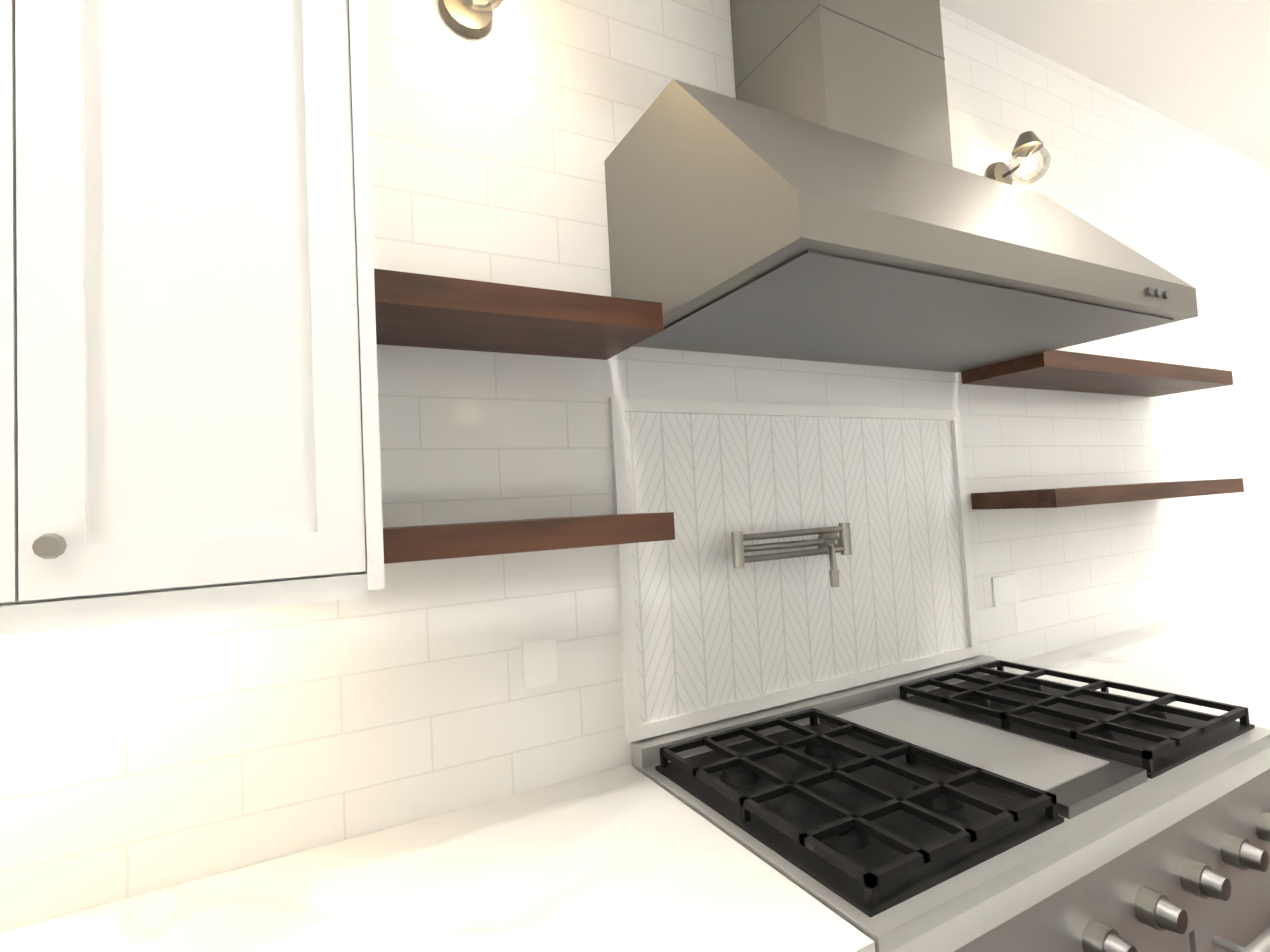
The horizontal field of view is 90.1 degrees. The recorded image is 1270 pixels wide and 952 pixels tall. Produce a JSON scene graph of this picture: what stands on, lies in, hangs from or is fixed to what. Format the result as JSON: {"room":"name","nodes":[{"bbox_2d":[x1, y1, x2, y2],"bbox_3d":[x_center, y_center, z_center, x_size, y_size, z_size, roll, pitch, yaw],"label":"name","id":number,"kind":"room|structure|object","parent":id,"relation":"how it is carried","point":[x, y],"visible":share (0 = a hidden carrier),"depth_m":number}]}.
{"room":"kitchen","nodes":[
{"label":"kitchen","id":0,"kind":"room"},
{"bbox_2d":[0,765,871,951],"bbox_3d":[-0.897,0.642,0.517,2.353,0.038,0.657,-2,-3,-28],"label":"countertop","id":1,"kind":"structure","parent":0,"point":[604,861],"depth_m":0.92},
{"bbox_2d":[0,0,1269,931],"bbox_3d":[1.373,-0.036,2.226,8.000,3.080,0.150,-2,-3,-28],"label":"wall","id":2,"kind":"structure","parent":0,"point":[144,756],"depth_m":1.31},
{"bbox_2d":[0,0,384,623],"bbox_3d":[-0.637,-0.670,0.926,0.416,1.633,0.352,-2,-3,-28],"label":"upper cabinet","id":3,"kind":"object","parent":2,"relation":"attached to","point":[189,414],"depth_m":0.76},
{"bbox_2d":[438,0,503,38],"bbox_3d":[-0.310,-0.978,1.230,0.117,0.165,0.164,-2,-3,-28],"label":"sconce","id":4,"kind":"object","parent":2,"relation":"attached to","point":[469,18],"visible":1,"depth_m":1.27},
{"bbox_2d":[374,268,662,359],"bbox_3d":[-0.229,-0.283,1.171,0.505,0.050,0.247,-2,-3,-28],"label":"shelf","id":5,"kind":"object","parent":2,"relation":"attached to","point":[421,310],"visible":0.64,"depth_m":1.10},
{"bbox_2d":[383,512,674,563],"bbox_3d":[-0.208,0.106,1.152,0.505,0.050,0.247,-2,-3,-28],"label":"shelf","id":6,"kind":"object","parent":2,"relation":"attached to","point":[423,543],"visible":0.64,"depth_m":1.03},
{"bbox_2d":[522,638,557,688],"bbox_3d":[-0.192,0.377,1.280,0.070,0.090,0.005,-2,-3,-28],"label":"switch plate","id":7,"kind":"object","parent":2,"relation":"attached to","point":[539,657],"depth_m":1.28},
{"bbox_2d":[731,523,851,586],"bbox_3d":[0.392,0.197,1.524,0.385,0.150,0.137,-2,-3,-28],"label":"pot filler faucet","id":8,"kind":"object","parent":2,"relation":"attached to","point":[830,541],"visible":1,"depth_m":1.51},
{"bbox_2d":[608,397,978,742],"bbox_3d":[0.486,0.183,1.647,1.180,0.740,0.016,-2,-3,-28],"label":"backsplash","id":9,"kind":"structure","parent":2,"relation":"attached to","point":[709,633],"depth_m":1.58},
{"bbox_2d":[604,0,1197,371],"bbox_3d":[0.583,-0.924,1.448,1.180,1.206,0.603,-2,-3,-28],"label":"range hood","id":10,"kind":"object","parent":2,"relation":"attached to","point":[810,192],"visible":1,"depth_m":1.26},
{"bbox_2d":[991,574,1017,606],"bbox_3d":[1.166,0.359,1.997,0.120,0.090,0.005,-2,-3,-28],"label":"switch plate","id":11,"kind":"object","parent":2,"relation":"attached to","point":[1004,588],"depth_m":1.99},
{"bbox_2d":[987,131,1050,184],"bbox_3d":[1.253,-1.021,2.058,0.117,0.165,0.164,-2,-3,-28],"label":"sconce","id":12,"kind":"object","parent":2,"relation":"attached to","point":[1028,144],"visible":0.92,"depth_m":2.05},
{"bbox_2d":[961,350,1232,396],"bbox_3d":[1.593,-0.334,2.137,1.180,0.050,0.247,-2,-3,-28],"label":"shelf","id":13,"kind":"object","parent":2,"relation":"attached to","point":[1059,370],"visible":0.86,"depth_m":2.00},
{"bbox_2d":[971,478,1243,509],"bbox_3d":[1.614,0.056,2.118,1.180,0.050,0.247,-2,-3,-28],"label":"shelf","id":14,"kind":"object","parent":2,"relation":"attached to","point":[1063,497],"visible":1,"depth_m":1.89},
{"bbox_2d":[940,0,1269,166],"bbox_3d":[3.237,-1.896,-1.389,8.300,0.165,8.520,-2,-3,-28],"label":"ceiling","id":15,"kind":"structure","parent":0,"point":[1202,67],"depth_m":2.32},
{"bbox_2d":[1016,593,1269,711],"bbox_3d":[2.198,0.556,2.157,2.235,0.038,0.657,-2,-3,-28],"label":"countertop","id":16,"kind":"structure","parent":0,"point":[1222,652],"depth_m":1.97},
{"bbox_3d":[3.407,1.263,-1.545,8.300,0.100,8.520,-2,-3,-28],"label":"floor","id":17,"kind":"structure","parent":0,"visible":0},
{"bbox_2d":[628,660,1269,951],"bbox_3d":[0.738,1.033,1.325,1.263,0.925,0.696,-2,-3,-28],"label":"stove","id":18,"kind":"object","parent":17,"relation":"on","point":[989,805],"depth_m":1.10}
]}

